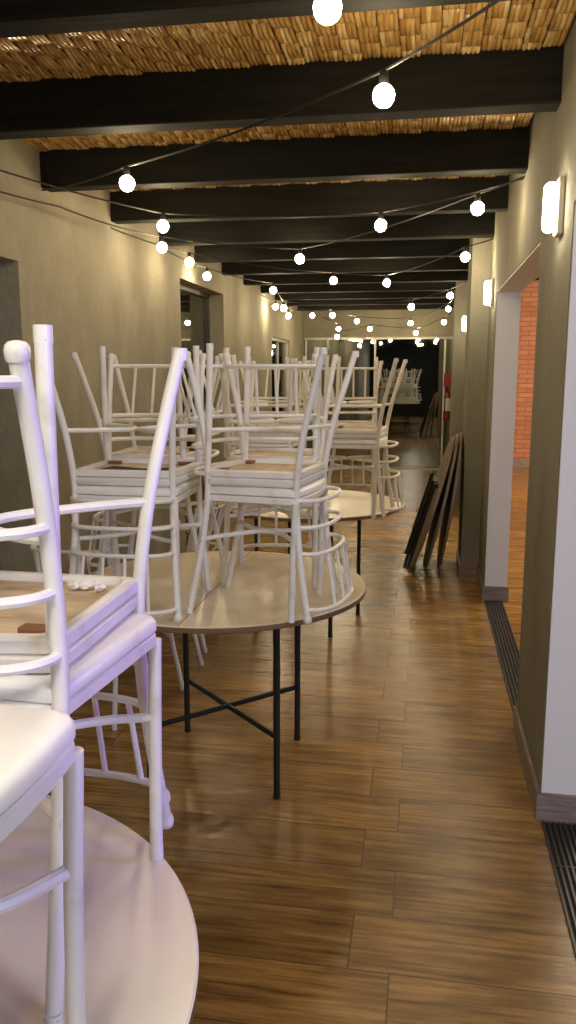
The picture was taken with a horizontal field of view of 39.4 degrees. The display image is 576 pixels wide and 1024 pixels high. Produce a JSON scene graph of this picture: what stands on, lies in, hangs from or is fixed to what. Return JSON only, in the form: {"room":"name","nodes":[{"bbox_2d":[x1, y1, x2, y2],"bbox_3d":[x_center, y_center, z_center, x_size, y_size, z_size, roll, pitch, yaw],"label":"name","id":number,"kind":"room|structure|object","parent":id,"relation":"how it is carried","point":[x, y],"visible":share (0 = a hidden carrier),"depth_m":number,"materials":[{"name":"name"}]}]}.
{"room":"cafe","nodes":[
{"label":"cafe","id":0,"kind":"room"},
{"bbox_2d":[0,139,303,574],"bbox_3d":[-1.177,-0.735,5.478,0.300,2.630,15.500,2,10,9],"label":"wall","id":1,"kind":"structure","parent":0,"point":[97,285],"depth_m":4.72,"materials":[{"name":"grey paint"}]},
{"bbox_2d":[180,284,211,544],"bbox_3d":[-0.902,-0.852,7.233,0.060,2.260,1.400,2,10,9],"label":"door frame","id":2,"kind":"structure","parent":1,"relation":"in","point":[205,297],"depth_m":7.71,"materials":[{"name":"grey metal"}]},
{"bbox_2d":[180,517,236,552],"bbox_3d":[-1.031,0.525,5.621,0.012,0.100,15.400,2,10,9],"label":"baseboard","id":3,"kind":"structure","parent":1,"relation":"attached to","point":[232,520],"depth_m":8.19,"materials":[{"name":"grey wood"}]},
{"bbox_2d":[0,169,523,216],"bbox_3d":[-0.460,-1.512,3.724,2.915,0.105,1.228,-5,11,-26],"label":"cable","id":4,"kind":"object","parent":1,"relation":"attached to","point":[3,171],"visible":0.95,"depth_m":4.15,"materials":[{"name":"black plastic"}]},
{"bbox_2d":[157,213,168,232],"bbox_3d":[-0.669,-1.546,4.303,0.062,0.100,0.061,2,10,9],"label":"bulb","id":5,"kind":"object","parent":4,"relation":"hanging from","point":[162,225],"visible":1,"depth_m":4.29,"materials":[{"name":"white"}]},
{"bbox_2d":[160,213,164,219],"bbox_3d":[-0.669,-1.576,4.298,0.027,0.040,0.026,2,10,9],"label":"socket","id":6,"kind":"object","parent":5,"relation":"attached to","point":[162,216],"depth_m":4.29,"materials":[{"name":"black"}]},
{"bbox_2d":[375,212,385,231],"bbox_3d":[0.493,-1.542,4.279,0.062,0.100,0.061,2,10,9],"label":"bulb","id":7,"kind":"object","parent":4,"relation":"hanging from","point":[380,225],"visible":1,"depth_m":4.26,"materials":[{"name":"white glass"}]},
{"bbox_2d":[378,212,382,219],"bbox_3d":[0.493,-1.572,4.274,0.027,0.040,0.026,2,10,9],"label":"socket","id":8,"kind":"object","parent":7,"relation":"attached to","point":[380,216],"depth_m":4.26,"materials":[{"name":"black plastic"}]},
{"bbox_2d":[0,176,524,249],"bbox_3d":[-0.638,-1.532,3.961,2.846,0.146,2.073,-6,11,-29],"label":"cable","id":9,"kind":"object","parent":1,"relation":"attached to","point":[522,176],"visible":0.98,"depth_m":4.35,"materials":[{"name":"black plastic"}]},
{"bbox_2d":[157,236,166,252],"bbox_3d":[-0.788,-1.673,5.032,0.062,0.100,0.061,2,10,9],"label":"bulb","id":10,"kind":"object","parent":9,"relation":"hanging from","point":[162,247],"visible":1,"depth_m":5.01,"materials":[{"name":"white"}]},
{"bbox_2d":[295,248,303,263],"bbox_3d":[0.082,-1.762,5.547,0.062,0.100,0.061,2,10,9],"label":"bulb","id":11,"kind":"object","parent":9,"relation":"hanging from","point":[299,258],"visible":1,"depth_m":5.53,"materials":[{"name":"white glass"}]},
{"bbox_2d":[471,193,483,215],"bbox_3d":[0.903,-1.464,3.832,0.062,0.100,0.061,2,10,9],"label":"bulb","id":12,"kind":"object","parent":9,"relation":"hanging from","point":[477,208],"visible":1,"depth_m":3.81,"materials":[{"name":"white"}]},
{"bbox_2d":[475,193,480,201],"bbox_3d":[0.903,-1.494,3.826,0.027,0.040,0.026,2,10,9],"label":"socket","id":13,"kind":"object","parent":12,"relation":"attached to","point":[477,197],"depth_m":3.82,"materials":[{"name":"black"}]},
{"bbox_2d":[42,0,500,190],"bbox_3d":[-0.215,-1.357,2.803,0.122,0.095,3.262,-7,12,-36],"label":"cable","id":14,"kind":"object","parent":1,"relation":"attached to","point":[494,2],"visible":0.99,"depth_m":2.47,"materials":[{"name":"black plastic"}]},
{"bbox_2d":[119,165,134,191],"bbox_3d":[-0.665,-1.376,3.323,0.062,0.100,0.061,2,10,9],"label":"bulb","id":15,"kind":"object","parent":14,"relation":"hanging from","point":[127,183],"visible":1,"depth_m":3.31,"materials":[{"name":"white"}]},
{"bbox_2d":[123,165,129,175],"bbox_3d":[-0.665,-1.405,3.318,0.027,0.040,0.026,2,10,9],"label":"socket","id":16,"kind":"object","parent":15,"relation":"attached to","point":[126,171],"depth_m":3.31,"materials":[{"name":"black plastic"}]},
{"bbox_2d":[373,69,394,107],"bbox_3d":[0.270,-1.192,2.268,0.062,0.100,0.061,2,10,9],"label":"bulb","id":17,"kind":"object","parent":14,"relation":"hanging from","point":[383,94],"visible":1,"depth_m":2.25,"materials":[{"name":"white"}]},
{"bbox_2d":[379,69,388,83],"bbox_3d":[0.270,-1.222,2.263,0.027,0.040,0.026,2,10,9],"label":"socket","id":18,"kind":"object","parent":17,"relation":"attached to","point":[384,75],"depth_m":2.25,"materials":[{"name":"black"}]},
{"bbox_2d":[272,337,287,419],"bbox_3d":[-0.147,-1.361,11.009,0.060,1.970,1.400,2,10,9],"label":"window","id":19,"kind":"structure","parent":1,"relation":"in","point":[285,342],"depth_m":11.49,"materials":[{"name":"silver metal"}]},
{"bbox_2d":[110,227,493,274],"bbox_3d":[-0.062,-1.886,5.855,2.555,0.099,1.629,-3,10,-19],"label":"cable","id":20,"kind":"object","parent":1,"relation":"attached to","point":[110,227],"visible":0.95,"depth_m":5.95,"materials":[{"name":"black plastic"}]},
{"bbox_2d":[185,252,193,266],"bbox_3d":[-0.701,-1.792,5.717,0.062,0.100,0.061,2,10,9],"label":"bulb","id":21,"kind":"object","parent":20,"relation":"hanging from","point":[189,262],"visible":1,"depth_m":5.70,"materials":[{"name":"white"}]},
{"bbox_2d":[330,272,336,284],"bbox_3d":[0.389,-1.992,6.865,0.062,0.100,0.061,2,10,9],"label":"bulb","id":22,"kind":"object","parent":20,"relation":"hanging from","point":[333,280],"visible":1,"depth_m":6.85,"materials":[{"name":"white glass"}]},
{"bbox_2d":[383,275,389,286],"bbox_3d":[0.862,-2.020,7.026,0.062,0.100,0.061,2,10,9],"label":"bulb","id":23,"kind":"object","parent":20,"relation":"hanging from","point":[386,282],"visible":1,"depth_m":7.01,"materials":[{"name":"white glass"}]},
{"bbox_2d":[461,246,469,261],"bbox_3d":[1.201,-1.746,5.451,0.062,0.100,0.061,2,10,9],"label":"bulb","id":24,"kind":"object","parent":20,"relation":"hanging from","point":[465,256],"visible":1,"depth_m":5.43,"materials":[{"name":"white glass"}]},
{"bbox_2d":[167,250,467,303],"bbox_3d":[0.024,-2.142,7.610,3.382,0.194,1.625,-7,12,-34],"label":"cable","id":25,"kind":"object","parent":1,"relation":"attached to","point":[167,250],"visible":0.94,"depth_m":8.17,"materials":[{"name":"black plastic"}]},
{"bbox_2d":[203,267,210,279],"bbox_3d":[-0.659,-1.937,6.550,0.062,0.100,0.061,2,10,9],"label":"bulb","id":26,"kind":"object","parent":25,"relation":"hanging from","point":[206,275],"visible":1,"depth_m":6.53,"materials":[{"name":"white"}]},
{"bbox_2d":[270,283,275,293],"bbox_3d":[-0.142,-2.132,7.673,0.062,0.100,0.061,2,10,9],"label":"bulb","id":27,"kind":"object","parent":25,"relation":"hanging from","point":[272,289],"visible":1,"depth_m":7.66,"materials":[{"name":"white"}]},
{"bbox_2d":[281,302,286,310],"bbox_3d":[-0.045,-2.184,8.553,0.062,0.100,0.061,2,10,9],"label":"bulb","id":28,"kind":"object","parent":25,"relation":"hanging from","point":[283,307],"visible":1,"depth_m":8.54,"materials":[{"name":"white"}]},
{"bbox_2d":[408,300,413,309],"bbox_3d":[1.285,-2.154,8.381,0.062,0.100,0.061,2,10,9],"label":"bulb","id":29,"kind":"object","parent":25,"relation":"hanging from","point":[411,306],"visible":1,"depth_m":8.36,"materials":[{"name":"white glass"}]},
{"bbox_2d":[447,289,452,298],"bbox_3d":[1.654,-2.226,8.213,0.062,0.100,0.061,2,10,9],"label":"bulb","id":30,"kind":"object","parent":25,"relation":"hanging from","point":[449,295],"visible":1,"depth_m":8.20,"materials":[{"name":"white glass"}]},
{"bbox_2d":[259,294,453,318],"bbox_3d":[0.815,-2.594,10.232,2.332,0.182,1.850,0,10,-1],"label":"cable","id":31,"kind":"object","parent":1,"relation":"attached to","point":[259,294],"visible":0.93,"depth_m":10.00,"materials":[{"name":"black plastic"}]},
{"bbox_2d":[330,309,334,317],"bbox_3d":[0.531,-2.367,9.606,0.062,0.100,0.061,2,10,9],"label":"bulb","id":32,"kind":"object","parent":31,"relation":"hanging from","point":[332,315],"visible":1,"depth_m":9.59,"materials":[{"name":"white glass"}]},
{"bbox_2d":[285,305,452,331],"bbox_3d":[1.135,-2.697,11.350,2.384,0.364,1.078,0,10,2],"label":"cable","id":33,"kind":"object","parent":1,"relation":"attached to","point":[285,305],"visible":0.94,"depth_m":11.39,"materials":[{"name":"black plastic"}]},
{"bbox_3d":[-0.444,-1.207,1.693,2.362,0.149,0.558,2,10,9],"label":"cable","id":34,"kind":"object","parent":1,"relation":"attached to","visible":0},
{"bbox_2d":[313,0,341,24],"bbox_3d":[0.085,-1.097,1.720,0.062,0.100,0.061,2,10,9],"label":"bulb","id":35,"kind":"object","parent":34,"relation":"hanging from","point":[326,12],"visible":1,"depth_m":1.71,"materials":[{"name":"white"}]},
{"bbox_2d":[0,0,575,191],"bbox_3d":[0.086,-2.020,5.038,3.000,0.106,15.500,2,10,9],"label":"ceiling","id":36,"kind":"structure","parent":0,"point":[514,24],"depth_m":2.72,"materials":[{"name":"wicker"}]},
{"bbox_2d":[0,0,511,37],"bbox_3d":[-0.382,-1.383,2.095,2.580,0.188,0.110,2,10,9],"label":"ceiling beam","id":37,"kind":"structure","parent":36,"relation":"attached to","point":[18,18],"depth_m":2.08,"materials":[{"name":"brown wood"}]},
{"bbox_2d":[0,44,563,139],"bbox_3d":[-0.229,-1.539,2.989,2.580,0.188,0.110,2,10,9],"label":"ceiling beam","id":38,"kind":"structure","parent":36,"relation":"attached to","point":[496,82],"depth_m":2.91,"materials":[{"name":"brown wood"}]},
{"bbox_2d":[39,125,529,191],"bbox_3d":[-0.076,-1.694,3.882,2.580,0.188,0.110,2,10,9],"label":"ceiling beam","id":39,"kind":"structure","parent":36,"relation":"attached to","point":[493,151],"depth_m":3.81,"materials":[{"name":"brown wood"}]},
{"bbox_2d":[110,174,509,223],"bbox_3d":[0.077,-1.850,4.776,2.580,0.188,0.110,2,10,9],"label":"ceiling beam","id":40,"kind":"structure","parent":36,"relation":"attached to","point":[320,198],"depth_m":4.72,"materials":[{"name":"brown wood"}]},
{"bbox_2d":[159,212,494,245],"bbox_3d":[0.231,-2.005,5.670,2.580,0.188,0.110,2,10,9],"label":"ceiling beam","id":41,"kind":"structure","parent":36,"relation":"attached to","point":[456,225],"depth_m":5.62,"materials":[{"name":"brown wood"}]},
{"bbox_2d":[194,238,468,262],"bbox_3d":[0.384,-2.160,6.563,2.580,0.188,0.110,2,10,9],"label":"ceiling beam","id":42,"kind":"structure","parent":36,"relation":"attached to","point":[427,248],"depth_m":6.52,"materials":[{"name":"brown wood"}]},
{"bbox_2d":[222,257,468,275],"bbox_3d":[0.537,-2.316,7.457,2.580,0.188,0.110,2,10,9],"label":"ceiling beam","id":43,"kind":"structure","parent":36,"relation":"attached to","point":[446,263],"depth_m":7.41,"materials":[{"name":"brown wood"}]},
{"bbox_2d":[243,271,467,285],"bbox_3d":[0.690,-2.471,8.351,2.580,0.188,0.110,2,10,9],"label":"ceiling beam","id":44,"kind":"structure","parent":36,"relation":"attached to","point":[428,276],"depth_m":8.31,"materials":[{"name":"brown wood"}]},
{"bbox_2d":[261,282,455,293],"bbox_3d":[0.844,-2.627,9.245,2.580,0.188,0.110,2,10,9],"label":"ceiling beam","id":45,"kind":"structure","parent":36,"relation":"attached to","point":[419,286],"depth_m":9.21,"materials":[{"name":"brown wood"}]},
{"bbox_2d":[275,291,453,299],"bbox_3d":[0.997,-2.782,10.138,2.580,0.188,0.110,2,10,9],"label":"ceiling beam","id":46,"kind":"structure","parent":36,"relation":"attached to","point":[401,294],"depth_m":10.12,"materials":[{"name":"brown wood"}]},
{"bbox_2d":[287,298,453,305],"bbox_3d":[1.150,-2.938,11.032,2.580,0.188,0.110,2,10,9],"label":"ceiling beam","id":47,"kind":"structure","parent":36,"relation":"attached to","point":[422,300],"depth_m":11.01,"materials":[{"name":"brown wood"}]},
{"bbox_2d":[297,304,453,310],"bbox_3d":[1.303,-3.093,11.926,2.580,0.188,0.110,2,10,9],"label":"ceiling beam","id":48,"kind":"structure","parent":36,"relation":"attached to","point":[416,306],"depth_m":11.90,"materials":[{"name":"brown wood"}]},
{"bbox_2d":[48,448,575,1023],"bbox_3d":[2.448,0.401,6.856,7.800,0.080,19.000,2,10,9],"label":"floor","id":49,"kind":"structure","parent":0,"point":[401,871],"depth_m":2.88,"materials":[{"name":"brown wood"}]},
{"bbox_2d":[30,539,117,730],"bbox_3d":[-0.896,0.498,3.602,0.363,0.845,0.469,2,10,9],"label":"banquet chair","id":50,"kind":"object","parent":49,"relation":"on","point":[35,550],"visible":0.12,"depth_m":3.44,"materials":[{"name":"white paint"}]},
{"bbox_2d":[0,795,198,1023],"bbox_3d":[-0.631,0.981,1.102,1.026,0.750,1.026,2,10,9],"label":"round table","id":51,"kind":"object","parent":49,"relation":"on","point":[141,939],"visible":0.62,"depth_m":1.14,"materials":[{"name":"laminate"}]},
{"bbox_2d":[0,704,85,1023],"bbox_3d":[-0.470,0.224,0.724,0.469,0.870,0.363,3,10,15],"label":"banquet chair","id":52,"kind":"object","parent":51,"relation":"on","point":[38,748],"visible":1,"depth_m":0.81,"materials":[{"name":"white paint"}]},
{"bbox_2d":[0,340,163,1023],"bbox_3d":[-0.417,0.190,1.088,0.363,0.813,0.469,2,10,12],"label":"banquet chair","id":53,"kind":"object","parent":51,"relation":"on","point":[66,687],"visible":0.72,"depth_m":0.97,"materials":[{"name":"white paint"}]},
{"bbox_2d":[0,324,187,829],"bbox_3d":[-0.410,0.154,1.221,0.453,0.829,0.459,2,10,11],"label":"banquet chair","id":54,"kind":"object","parent":51,"relation":"on","point":[94,604],"visible":0.7,"depth_m":1.22,"materials":[{"name":"white paint"}]},
{"bbox_2d":[161,508,203,690],"bbox_3d":[-0.636,0.419,4.053,0.469,0.845,0.363,2,10,9],"label":"banquet chair","id":55,"kind":"object","parent":49,"relation":"on","point":[170,636],"visible":0.14,"depth_m":3.92,"materials":[{"name":"white paint"}]},
{"bbox_2d":[191,502,224,652],"bbox_3d":[-0.581,0.327,4.583,0.469,0.845,0.363,2,10,9],"label":"banquet chair","id":56,"kind":"object","parent":49,"relation":"on","point":[210,526],"visible":0.11,"depth_m":4.48,"materials":[{"name":"white paint"}]},
{"bbox_2d":[88,551,365,799],"bbox_3d":[-0.253,0.634,3.098,1.090,0.750,1.090,2,10,9],"label":"round table","id":57,"kind":"object","parent":49,"relation":"on","point":[257,598],"visible":0.62,"depth_m":2.92,"materials":[{"name":"beige laminate"}]},
{"bbox_2d":[71,350,203,574],"bbox_3d":[-0.565,-0.204,3.179,0.449,0.862,0.443,1,10,7],"label":"banquet chair","id":58,"kind":"object","parent":57,"relation":"on","point":[134,452],"visible":0.47,"depth_m":3.08,"materials":[{"name":"white paint"}]},
{"bbox_2d":[70,353,210,614],"bbox_3d":[-0.484,-0.114,2.739,0.363,0.845,0.469,2,10,9],"label":"banquet chair","id":59,"kind":"object","parent":57,"relation":"on","point":[187,488],"visible":0.5,"depth_m":2.79,"materials":[{"name":"white paint"}]},
{"bbox_2d":[54,346,202,621],"bbox_3d":[-0.504,-0.107,2.621,0.443,0.862,0.449,2,10,9],"label":"banquet chair","id":60,"kind":"object","parent":59,"relation":"on","point":[113,472],"visible":0.78,"depth_m":2.53,"materials":[{"name":"white paint"}]},
{"bbox_2d":[108,356,229,581],"bbox_3d":[-0.447,-0.188,3.165,0.469,0.845,0.363,1,10,7],"label":"banquet chair","id":61,"kind":"object","parent":57,"relation":"on","point":[188,503],"visible":0.37,"depth_m":3.08,"materials":[{"name":"white paint"}]},
{"bbox_2d":[179,351,325,622],"bbox_3d":[-0.127,-0.105,2.689,0.469,0.845,0.363,3,10,17],"label":"banquet chair","id":62,"kind":"object","parent":57,"relation":"on","point":[314,489],"visible":0.84,"depth_m":2.58,"materials":[{"name":"white paint"}]},
{"bbox_2d":[204,343,358,623],"bbox_3d":[-0.013,-0.112,2.651,0.449,0.862,0.443,3,10,17],"label":"banquet chair","id":63,"kind":"object","parent":62,"relation":"on","point":[268,473],"visible":1,"depth_m":2.54,"materials":[{"name":"white paint"}]},
{"bbox_2d":[218,353,323,587],"bbox_3d":[-0.052,-0.168,3.053,0.363,0.845,0.469,1,10,6],"label":"banquet chair","id":64,"kind":"object","parent":57,"relation":"on","point":[315,414],"visible":0.59,"depth_m":2.91,"materials":[{"name":"white paint"}]},
{"bbox_2d":[223,347,337,560],"bbox_3d":[-0.038,-0.202,3.167,0.443,0.862,0.449,1,10,6],"label":"banquet chair","id":65,"kind":"object","parent":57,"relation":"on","point":[253,453],"visible":0.44,"depth_m":3.23,"materials":[{"name":"white paint"}]},
{"bbox_2d":[217,489,400,636],"bbox_3d":[0.129,0.308,4.972,1.120,0.750,1.120,4,11,24],"label":"round table","id":66,"kind":"object","parent":49,"relation":"on","point":[353,505],"visible":0.31,"depth_m":4.74,"materials":[{"name":"beige laminate"}]},
{"bbox_2d":[235,357,297,450],"bbox_3d":[-0.161,-0.531,5.062,0.449,0.862,0.443,2,10,9],"label":"banquet chair","id":67,"kind":"object","parent":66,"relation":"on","point":[286,358],"visible":0.19,"depth_m":4.91,"materials":[{"name":"white paint"}]},
{"bbox_2d":[231,360,309,512],"bbox_3d":[-0.086,-0.436,4.596,0.363,0.845,0.469,3,10,17],"label":"banquet chair","id":68,"kind":"object","parent":66,"relation":"on","point":[293,443],"visible":0.2,"depth_m":4.69,"materials":[{"name":"white paint"}]},
{"bbox_2d":[218,356,306,516],"bbox_3d":[-0.122,-0.430,4.481,0.443,0.862,0.449,3,10,17],"label":"banquet chair","id":69,"kind":"object","parent":68,"relation":"on","point":[289,404],"visible":0.42,"depth_m":4.38,"materials":[{"name":"white paint"}]},
{"bbox_2d":[291,361,312,424],"bbox_3d":[-0.044,-0.514,5.044,0.469,0.845,0.363,2,10,9],"label":"banquet chair","id":70,"kind":"object","parent":66,"relation":"on","point":[299,362],"visible":0.09,"depth_m":4.85,"materials":[{"name":"white paint"}]},
{"bbox_2d":[301,360,386,518],"bbox_3d":[0.314,-0.418,4.491,0.469,0.845,0.363,3,10,14],"label":"banquet chair","id":71,"kind":"object","parent":66,"relation":"on","point":[336,443],"visible":0.53,"depth_m":4.34,"materials":[{"name":"white paint"}]},
{"bbox_2d":[318,361,378,497],"bbox_3d":[0.361,-0.491,4.913,0.363,0.845,0.469,1,10,5],"label":"banquet chair","id":72,"kind":"object","parent":66,"relation":"on","point":[376,363],"visible":0.43,"depth_m":4.73,"materials":[{"name":"white paint"}]},
{"bbox_2d":[321,357,382,485],"bbox_3d":[0.370,-0.525,5.027,0.443,0.862,0.449,1,10,5],"label":"banquet chair","id":73,"kind":"object","parent":72,"relation":"on","point":[340,422],"visible":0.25,"depth_m":5.10,"materials":[{"name":"white paint"}]},
{"bbox_2d":[323,355,407,517],"bbox_3d":[0.429,-0.426,4.459,0.449,0.862,0.443,3,10,14],"label":"banquet chair","id":74,"kind":"object","parent":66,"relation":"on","point":[341,431],"visible":0.91,"depth_m":4.34,"materials":[{"name":"white paint"}]},
{"bbox_2d":[403,437,454,568],"bbox_3d":[1.108,-0.074,6.344,0.372,1.042,1.080,2,10,9],"label":"tabletop","id":75,"kind":"object","parent":49,"relation":"on","point":[435,483],"visible":1,"depth_m":6.13,"materials":[{"name":"brown wood"}]},
{"bbox_2d":[423,434,458,566],"bbox_3d":[1.207,-0.088,6.366,0.245,1.060,1.080,2,10,9],"label":"tabletop","id":76,"kind":"object","parent":49,"relation":"on","point":[436,521],"visible":0.75,"depth_m":6.03,"materials":[{"name":"brown wood"}]},
{"bbox_2d":[437,432,462,565],"bbox_3d":[1.286,-0.104,6.411,0.165,1.072,1.080,2,10,9],"label":"tabletop","id":77,"kind":"object","parent":49,"relation":"on","point":[447,515],"visible":0.8,"depth_m":6.09,"materials":[{"name":"brown wood"}]},
{"bbox_2d":[485,600,518,712],"bbox_3d":[1.225,0.769,4.484,0.116,0.008,1.980,2,10,9],"label":"floor drain","id":78,"kind":"object","parent":49,"relation":"on","point":[508,652],"visible":0.64,"depth_m":4.55,"materials":[{"name":"black metal"}]},
{"bbox_2d":[541,821,575,955],"bbox_3d":[0.659,1.343,1.181,0.116,0.008,3.260,2,10,9],"label":"floor drain","id":79,"kind":"object","parent":49,"relation":"on","point":[560,838],"visible":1,"depth_m":2.54,"materials":[{"name":"black metal"}]},
{"bbox_2d":[303,309,453,337],"bbox_3d":[1.376,-3.027,12.620,2.860,0.560,0.200,2,10,9],"label":"wall","id":80,"kind":"structure","parent":0,"point":[318,326],"depth_m":12.52,"materials":[{"name":"grey paint"}]},
{"bbox_2d":[304,336,452,469],"bbox_3d":[1.427,-1.726,12.816,2.370,2.070,0.060,2,10,9],"label":"window","id":81,"kind":"structure","parent":80,"relation":"in","point":[451,337],"depth_m":12.67,"materials":[{"name":"silver metal"}]},
{"bbox_2d":[513,281,538,458],"bbox_3d":[5.122,-2.346,12.791,4.630,3.300,0.150,2,10,9],"label":"wall","id":82,"kind":"structure","parent":0,"point":[529,295],"depth_m":12.95,"materials":[{"name":"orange brick"}]},
{"bbox_2d":[513,459,528,466],"bbox_3d":[5.059,-0.767,12.989,4.530,0.120,0.020,2,10,9],"label":"baseboard","id":83,"kind":"structure","parent":82,"relation":"attached to","point":[516,462],"depth_m":13.19,"materials":[{"name":"grey wood"}]},
{"bbox_2d":[478,16,575,791],"bbox_3d":[1.367,-0.661,5.055,0.140,2.630,15.500,2,10,9],"label":"wall","id":84,"kind":"structure","parent":0,"point":[552,141],"depth_m":2.99,"materials":[{"name":"grey paint"}]},
{"bbox_2d":[443,387,450,420],"bbox_3d":[2.433,-1.634,12.199,0.158,0.500,0.164,2,10,9],"label":"fire extinguisher","id":85,"kind":"object","parent":84,"relation":"attached to","point":[447,395],"visible":0.92,"depth_m":12.17,"materials":[{"name":"red metal"}]},
{"bbox_2d":[443,373,451,386],"bbox_3d":[2.461,-2.018,12.306,0.160,0.200,0.010,2,10,9],"label":"sign","id":86,"kind":"object","parent":84,"relation":"attached to","point":[447,376],"visible":0.64,"depth_m":12.30,"materials":[{"name":"red plastic"}]},
{"bbox_2d":[449,282,467,497],"bbox_3d":[2.036,-1.396,9.342,0.270,2.610,0.500,2,10,9],"label":"trim","id":87,"kind":"structure","parent":84,"relation":"attached to","point":[460,293],"depth_m":9.07,"materials":[{"name":"grey paint"}]},
{"bbox_2d":[462,315,466,330],"bbox_3d":[1.901,-2.020,8.639,0.062,0.180,0.080,2,10,9],"label":"wall sconce","id":88,"kind":"object","parent":84,"relation":"attached to","point":[463,317],"visible":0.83,"depth_m":8.62,"materials":[{"name":"grey"}]},
{"bbox_2d":[458,238,491,564],"bbox_3d":[1.482,-0.835,6.113,0.270,2.610,0.552,2,10,9],"label":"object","id":89,"kind":"structure","parent":84,"relation":"attached to","point":[479,265],"depth_m":5.88,"materials":[{"name":"grey paint"}]},
{"bbox_2d":[484,278,494,306],"bbox_3d":[1.339,-1.461,5.363,0.062,0.180,0.080,2,10,9],"label":"wall sconce","id":90,"kind":"object","parent":84,"relation":"attached to","point":[488,286],"visible":1,"depth_m":5.33,"materials":[{"name":"grey glass"}]},
{"bbox_2d":[484,281,490,304],"bbox_3d":[1.329,-1.461,5.365,0.040,0.156,0.062,2,10,9],"label":"diffuser","id":91,"kind":"object","parent":90,"relation":"attached to","point":[487,286],"depth_m":5.34,"materials":[{"name":"white glass"}]},
{"bbox_2d":[485,242,540,586],"bbox_3d":[1.238,-0.232,4.313,0.146,2.040,2.030,2,10,9],"label":"trim","id":92,"kind":"structure","parent":84,"relation":"attached to","point":[509,293],"depth_m":5.25,"materials":[{"name":"white paint"}]},
{"bbox_2d":[454,497,575,823],"bbox_3d":[1.730,0.155,7.744,0.304,0.100,10.230,2,10,9],"label":"baseboard","id":93,"kind":"structure","parent":84,"relation":"attached to","point":[550,807],"depth_m":2.98,"materials":[{"name":"grey wood"}]},
{"bbox_2d":[542,176,565,237],"bbox_3d":[0.876,-1.006,2.660,0.062,0.180,0.080,2,10,9],"label":"wall sconce","id":94,"kind":"object","parent":84,"relation":"attached to","point":[554,193],"visible":1,"depth_m":2.63,"materials":[{"name":"grey glass"}]},
{"bbox_2d":[542,182,557,232],"bbox_3d":[0.866,-1.006,2.662,0.040,0.156,0.062,2,10,9],"label":"diffuser","id":95,"kind":"object","parent":94,"relation":"attached to","point":[550,200],"depth_m":2.64,"materials":[{"name":"white glass"}]},
{"bbox_2d":[541,202,575,794],"bbox_3d":[0.591,0.425,0.534,0.146,2.040,4.290,2,10,9],"label":"trim","id":96,"kind":"structure","parent":84,"relation":"attached to","point":[559,750],"depth_m":2.66,"materials":[{"name":"white paint"}]},
{"label":"outside","id":97,"kind":"structure","parent":0,"visible":0},
{"bbox_2d":[180,291,195,446],"bbox_3d":[-2.926,-1.370,7.469,0.100,3.200,19.000,2,10,9],"label":"window","id":98,"kind":"structure","parent":97,"point":[186,300],"depth_m":13.97,"materials":[{"name":"black"}]},
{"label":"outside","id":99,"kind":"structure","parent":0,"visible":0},
{"bbox_2d":[304,339,452,449],"bbox_3d":[1.737,-2.860,16.035,3.200,3.200,0.100,2,10,9],"label":"wall","id":100,"kind":"structure","parent":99,"point":[415,423],"depth_m":15.98,"materials":[{"name":"black"}]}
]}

